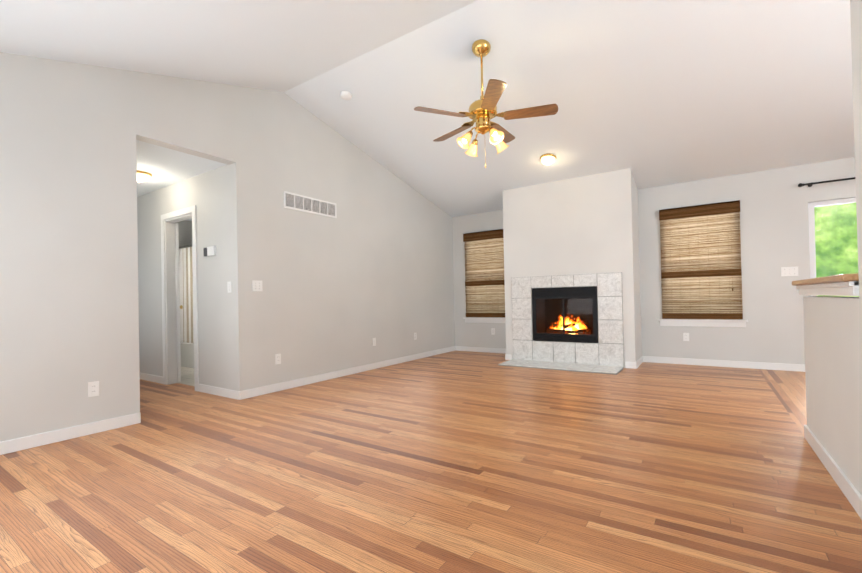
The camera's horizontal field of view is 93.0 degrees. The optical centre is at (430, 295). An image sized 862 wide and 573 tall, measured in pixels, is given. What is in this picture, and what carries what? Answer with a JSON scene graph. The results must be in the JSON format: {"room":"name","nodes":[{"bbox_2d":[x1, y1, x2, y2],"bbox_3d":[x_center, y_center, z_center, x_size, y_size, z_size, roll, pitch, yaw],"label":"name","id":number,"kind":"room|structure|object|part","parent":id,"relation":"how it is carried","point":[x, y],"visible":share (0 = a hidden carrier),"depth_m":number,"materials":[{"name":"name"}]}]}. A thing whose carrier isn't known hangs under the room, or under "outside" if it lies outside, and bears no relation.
{"room":"living room","nodes":[
{"label":"living room","id":0,"kind":"room"},
{"bbox_2d":[136,140,226,220],"bbox_3d":[-3.382,-1.397,5.554,3.520,0.120,2.750,-2,-1,34],"label":"ceiling","id":1,"kind":"structure","parent":0,"point":[164,167],"depth_m":4.31,"materials":[{"name":"white paint"}]},
{"bbox_2d":[137,170,152,182],"bbox_3d":[-3.229,-1.297,4.520,0.248,0.104,0.248,-2,-1,34],"label":"light","id":2,"kind":"object","parent":1,"relation":"attached to","point":[143,176],"visible":0.58,"depth_m":4.48,"materials":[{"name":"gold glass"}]},
{"bbox_3d":[-3.229,-1.294,4.520,0.220,0.066,0.220,-2,-1,34],"label":"dome glass","id":3,"kind":"part","parent":2,"relation":"part of","materials":[{"name":"beige glass"}]},
{"bbox_2d":[137,164,232,389],"bbox_3d":[-3.519,-0.121,5.297,3.520,2.470,0.120,-2,-1,34],"label":"wall","id":4,"kind":"structure","parent":0,"point":[207,194],"depth_m":4.59,"materials":[{"name":"beige paint"}]},
{"bbox_2d":[140,372,162,383],"bbox_3d":[-4.112,1.086,5.619,1.865,0.088,0.013,-2,-1,34],"label":"baseboard","id":5,"kind":"structure","parent":4,"relation":"attached to","point":[148,377],"depth_m":5.27,"materials":[{"name":"white wood"}]},
{"bbox_2d":[175,223,182,381],"bbox_3d":[-3.378,0.099,5.432,0.159,2.003,0.650,-1,-1,-34],"label":"bathroom door","id":6,"kind":"structure","parent":4,"relation":"in","point":[178,307],"depth_m":5.17,"materials":[{"name":"white wood"}]},
{"bbox_2d":[161,205,198,390],"bbox_3d":[-2.975,0.044,4.918,0.844,2.117,0.126,-2,-1,34],"label":"door frame","id":7,"kind":"structure","parent":4,"relation":"attached to","point":[169,220],"depth_m":5.07,"materials":[{"name":"white wood"}]},
{"bbox_2d":[203,246,215,255],"bbox_3d":[-2.425,-0.478,4.470,0.215,0.100,0.034,-2,-1,34],"label":"thermostat","id":8,"kind":"object","parent":4,"relation":"attached to","point":[210,251],"visible":1,"depth_m":4.43,"materials":[{"name":"white plastic"}]},
{"bbox_2d":[198,384,235,398],"bbox_3d":[-2.299,1.037,4.407,0.795,0.088,0.016,-2,-1,34],"label":"baseboard","id":9,"kind":"structure","parent":4,"relation":"attached to","point":[223,392],"depth_m":4.40,"materials":[{"name":"white wood"}]},
{"bbox_2d":[227,281,231,292],"bbox_3d":[-2.112,-0.085,4.274,0.070,0.115,0.015,-2,-1,34],"label":"hall light switch","id":10,"kind":"object","parent":4,"relation":"attached to","point":[229,286],"visible":1,"depth_m":4.27,"materials":[{"name":"white plastic"}]},
{"bbox_2d":[177,366,194,385],"bbox_3d":[-2.998,1.106,5.910,3.390,0.006,1.490,-2,-1,34],"label":"floor","id":11,"kind":"structure","parent":0,"point":[187,376],"depth_m":5.56,"materials":[{"name":"beige tile"}]},
{"bbox_2d":[180,342,193,367],"bbox_3d":[-3.567,0.933,6.691,1.576,0.378,0.816,-2,-1,34],"label":"bathtub","id":12,"kind":"object","parent":11,"relation":"on","point":[187,353],"visible":0.04,"depth_m":6.34,"materials":[{"name":"white"}]},
{"bbox_2d":[179,245,193,342],"bbox_3d":[-3.715,0.013,6.421,1.679,1.632,0.040,-2,-1,34],"label":"shower curtain","id":13,"kind":"object","parent":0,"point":[186,293],"visible":0.23,"depth_m":6.54,"materials":[{"name":"white fabric"}]},
{"bbox_2d":[0,52,454,441],"bbox_3d":[-1.694,-0.648,4.765,0.130,3.439,7.690,-2,-1,34],"label":"wall","id":14,"kind":"structure","parent":0,"point":[374,259],"depth_m":3.81,"materials":[{"name":"beige paint"}]},
{"bbox_2d":[0,412,140,454],"bbox_3d":[-3.056,1.035,2.533,0.013,0.088,2.190,-2,-1,34],"label":"baseboard","id":15,"kind":"structure","parent":14,"relation":"attached to","point":[18,444],"depth_m":3.04,"materials":[{"name":"white wood"}]},
{"bbox_2d":[88,381,98,396],"bbox_3d":[-2.629,0.731,3.185,0.008,0.115,0.070,-2,-1,34],"label":"outlet","id":16,"kind":"object","parent":14,"relation":"attached to","point":[93,388],"visible":1,"depth_m":3.18,"materials":[{"name":"white plastic"}]},
{"bbox_2d":[252,280,262,290],"bbox_3d":[-1.854,-0.099,4.372,0.015,0.115,0.116,-2,-1,34],"label":"light switch","id":17,"kind":"object","parent":14,"relation":"attached to","point":[256,285],"visible":1,"depth_m":4.36,"materials":[{"name":"white plastic"}]},
{"bbox_2d":[275,354,280,364],"bbox_3d":[-1.707,0.714,4.565,0.008,0.115,0.070,-2,-1,34],"label":"outlet","id":18,"kind":"object","parent":14,"relation":"attached to","point":[277,358],"visible":1,"depth_m":4.56,"materials":[{"name":"white plastic"}]},
{"bbox_2d":[283,191,336,217],"bbox_3d":[-1.460,-1.098,5.004,0.012,0.192,0.800,-2,-1,34],"label":"air vent","id":19,"kind":"object","parent":14,"relation":"in","point":[297,202],"visible":1,"depth_m":4.97,"materials":[{"name":"white metal"}]},
{"bbox_2d":[236,346,455,399],"bbox_3d":[-0.747,1.019,5.986,0.016,0.088,4.366,-2,-1,34],"label":"baseboard","id":20,"kind":"structure","parent":14,"relation":"attached to","point":[258,391],"depth_m":5.17,"materials":[{"name":"white wood"}]},
{"bbox_2d":[372,338,375,345],"bbox_3d":[-0.816,0.673,5.893,0.015,0.115,0.070,-2,-1,34],"label":"outlet","id":21,"kind":"object","parent":14,"relation":"attached to","point":[373,341],"visible":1,"depth_m":5.89,"materials":[{"name":"white plastic"}]},
{"bbox_2d":[0,0,854,216],"bbox_3d":[1.484,-1.983,2.634,7.840,1.323,7.690,-2,-1,34],"label":"ceiling","id":22,"kind":"structure","parent":0,"point":[652,93],"depth_m":3.89,"materials":[{"name":"white paint"}]},
{"bbox_2d":[340,91,351,99],"bbox_3d":[-0.964,-2.261,4.635,0.132,0.059,0.131,-2,-1,34],"label":"smoke detector","id":23,"kind":"object","parent":22,"relation":"attached to","point":[345,95],"visible":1,"depth_m":4.60,"materials":[{"name":"white plastic"}]},
{"bbox_2d":[414,39,557,167],"bbox_3d":[0.502,-1.737,3.815,1.277,1.155,1.230,-2,-1,34],"label":"ceiling fan","id":24,"kind":"object","parent":22,"relation":"hanging from","point":[482,111],"visible":1,"depth_m":3.70,"materials":[{"name":"brown wood"}]},
{"bbox_2d":[540,153,556,164],"bbox_3d":[1.568,-1.801,5.470,0.218,0.126,0.212,-2,-1,34],"label":"flush ceiling light","id":25,"kind":"object","parent":22,"relation":"attached to","point":[548,159],"visible":1,"depth_m":5.41,"materials":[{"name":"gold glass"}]},
{"bbox_3d":[1.566,-1.795,5.467,0.190,0.089,0.186,-2,-1,34],"label":"dome glass","id":26,"kind":"part","parent":25,"relation":"part of","materials":[{"name":"beige glass"}]},
{"bbox_2d":[0,351,861,572],"bbox_3d":[0.085,1.083,3.584,11.360,0.120,7.690,-2,-1,34],"label":"floor","id":27,"kind":"structure","parent":0,"point":[464,462],"depth_m":2.23,"materials":[{"name":"brown wood"}]},
{"bbox_2d":[498,272,623,374],"bbox_3d":[1.943,0.357,5.996,1.600,1.300,1.112,-2,-1,34],"label":"fireplace","id":28,"kind":"object","parent":27,"relation":"on","point":[567,312],"visible":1,"depth_m":5.99,"materials":[{"name":"grey tile"}]},
{"bbox_3d":[1.950,0.309,6.008,0.822,0.517,0.003,-2,-1,34],"label":"glass","id":29,"kind":"part","parent":28,"relation":"part of","materials":[{"name":"glass"}]},
{"bbox_2d":[502,168,641,367],"bbox_3d":[2.128,-0.360,6.283,1.860,2.730,0.660,-2,-1,34],"label":"wall","id":30,"kind":"structure","parent":0,"point":[588,224],"depth_m":5.90,"materials":[{"name":"paint"}]},
{"bbox_2d":[505,354,511,359],"bbox_3d":[1.368,0.982,6.778,0.019,0.088,0.653,-2,-1,34],"label":"baseboard","id":31,"kind":"structure","parent":30,"relation":"attached to","point":[507,356],"depth_m":6.48,"materials":[{"name":"white wood"}]},
{"bbox_2d":[632,356,643,368],"bbox_3d":[2.917,0.940,5.741,0.036,0.088,0.653,-2,-1,34],"label":"baseboard","id":32,"kind":"structure","parent":30,"relation":"attached to","point":[635,365],"depth_m":5.57,"materials":[{"name":"white wood"}]},
{"bbox_2d":[452,157,855,364],"bbox_3d":[3.620,-0.320,5.761,7.840,2.579,0.130,-2,-1,34],"label":"wall","id":33,"kind":"structure","parent":0,"point":[774,228],"depth_m":5.33,"materials":[{"name":"beige paint"}]},
{"bbox_2d":[456,346,505,353],"bbox_3d":[1.019,0.995,7.420,1.313,0.088,0.019,-2,-1,34],"label":"baseboard","id":34,"kind":"structure","parent":33,"relation":"attached to","point":[462,348],"depth_m":7.48,"materials":[{"name":"white wood"}]},
{"bbox_2d":[463,317,504,322],"bbox_3d":[1.056,0.454,7.391,1.040,0.099,0.084,-2,-1,34],"label":"sill","id":35,"kind":"structure","parent":33,"relation":"attached to","point":[482,320],"depth_m":7.44,"materials":[{"name":"white wood"}]},
{"bbox_2d":[464,237,504,312],"bbox_3d":[1.048,-0.342,7.413,0.934,1.491,0.173,-2,-1,34],"label":"window blind","id":36,"kind":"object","parent":33,"relation":"in","point":[484,260],"depth_m":7.41,"materials":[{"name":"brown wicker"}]},
{"bbox_2d":[463,229,504,316],"bbox_3d":[1.024,-0.379,7.378,0.942,1.556,0.064,-2,-1,34],"label":"blind valance","id":37,"kind":"object","parent":36,"relation":"attached to","point":[484,235],"visible":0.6,"depth_m":7.39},
{"bbox_2d":[683,333,688,340],"bbox_3d":[3.569,0.585,5.715,0.070,0.115,0.008,-2,-1,34],"label":"outlet","id":38,"kind":"object","parent":33,"relation":"attached to","point":[685,336],"visible":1,"depth_m":5.71,"materials":[{"name":"white plastic"}]},
{"bbox_2d":[660,210,742,312],"bbox_3d":[3.701,-0.414,5.638,0.919,1.491,0.173,-2,-1,34],"label":"window blind","id":39,"kind":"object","parent":33,"relation":"in","point":[708,242],"depth_m":5.59,"materials":[{"name":"brown wicker"}]},
{"bbox_2d":[659,200,742,318],"bbox_3d":[3.677,-0.451,5.604,0.927,1.556,0.064,-2,-1,34],"label":"blind valance","id":40,"kind":"object","parent":39,"relation":"attached to","point":[700,210],"visible":0.92,"depth_m":5.57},
{"bbox_2d":[658,319,747,326],"bbox_3d":[3.709,0.382,5.617,1.025,0.099,0.084,-2,-1,34],"label":"sill","id":41,"kind":"structure","parent":33,"relation":"attached to","point":[704,322],"depth_m":5.58,"materials":[{"name":"white wood"}]},
{"bbox_2d":[644,356,804,371],"bbox_3d":[3.881,0.918,5.503,1.868,0.088,0.016,-2,-1,34],"label":"baseboard","id":42,"kind":"structure","parent":33,"relation":"attached to","point":[687,361],"depth_m":5.45,"materials":[{"name":"white wood"}]},
{"bbox_2d":[781,266,797,275],"bbox_3d":[4.476,-0.296,5.100,0.162,0.115,0.015,-2,-1,34],"label":"light switch","id":43,"kind":"object","parent":33,"relation":"attached to","point":[789,271],"visible":1,"depth_m":5.10,"materials":[{"name":"white plastic"}]},
{"bbox_2d":[798,177,854,186],"bbox_3d":[5.386,-1.366,4.430,2.128,0.048,0.107,-2,-1,34],"label":"curtain rod","id":44,"kind":"object","parent":33,"relation":"attached to","point":[808,184],"visible":1,"depth_m":4.87,"materials":[{"name":"black metal"}]},
{"bbox_2d":[808,197,857,296],"bbox_3d":[5.436,-0.120,4.547,1.818,2.082,0.090,-2,-1,34],"label":"window","id":45,"kind":"structure","parent":33,"relation":"in","point":[812,225],"depth_m":4.98,"materials":[{"name":"white plastic"}]},
{"bbox_2d":[803,0,861,495],"bbox_3d":[1.328,-0.676,0.910,0.120,3.296,4.380,-2,-1,34],"label":"wall","id":46,"kind":"structure","parent":0,"point":[833,345],"depth_m":2.00,"materials":[{"name":"beige paint"}]},
{"bbox_2d":[792,273,858,285],"bbox_3d":[2.240,-0.082,2.249,0.220,0.032,1.254,-2,-1,34],"label":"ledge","id":47,"kind":"structure","parent":46,"relation":"on","point":[838,278],"depth_m":2.00,"materials":[{"name":"brown wood"}]},
{"bbox_2d":[796,281,858,295],"bbox_3d":[2.234,-0.032,2.238,0.180,0.065,1.230,-2,-1,34],"label":"trim","id":48,"kind":"structure","parent":46,"relation":"attached to","point":[849,288],"depth_m":2.04,"materials":[{"name":"white wood"}]},
{"bbox_2d":[804,425,861,519],"bbox_3d":[1.312,0.929,0.937,0.016,0.088,4.396,-2,-1,34],"label":"baseboard","id":49,"kind":"structure","parent":46,"relation":"attached to","point":[852,494],"depth_m":2.10,"materials":[{"name":"white wood"}]},
{"label":"outside","id":50,"kind":"structure","parent":0,"visible":0},
{"bbox_2d":[814,203,858,296],"bbox_3d":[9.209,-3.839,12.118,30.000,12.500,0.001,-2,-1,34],"label":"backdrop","id":51,"kind":"structure","parent":50,"point":[844,253],"depth_m":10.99,"materials":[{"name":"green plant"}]}
]}

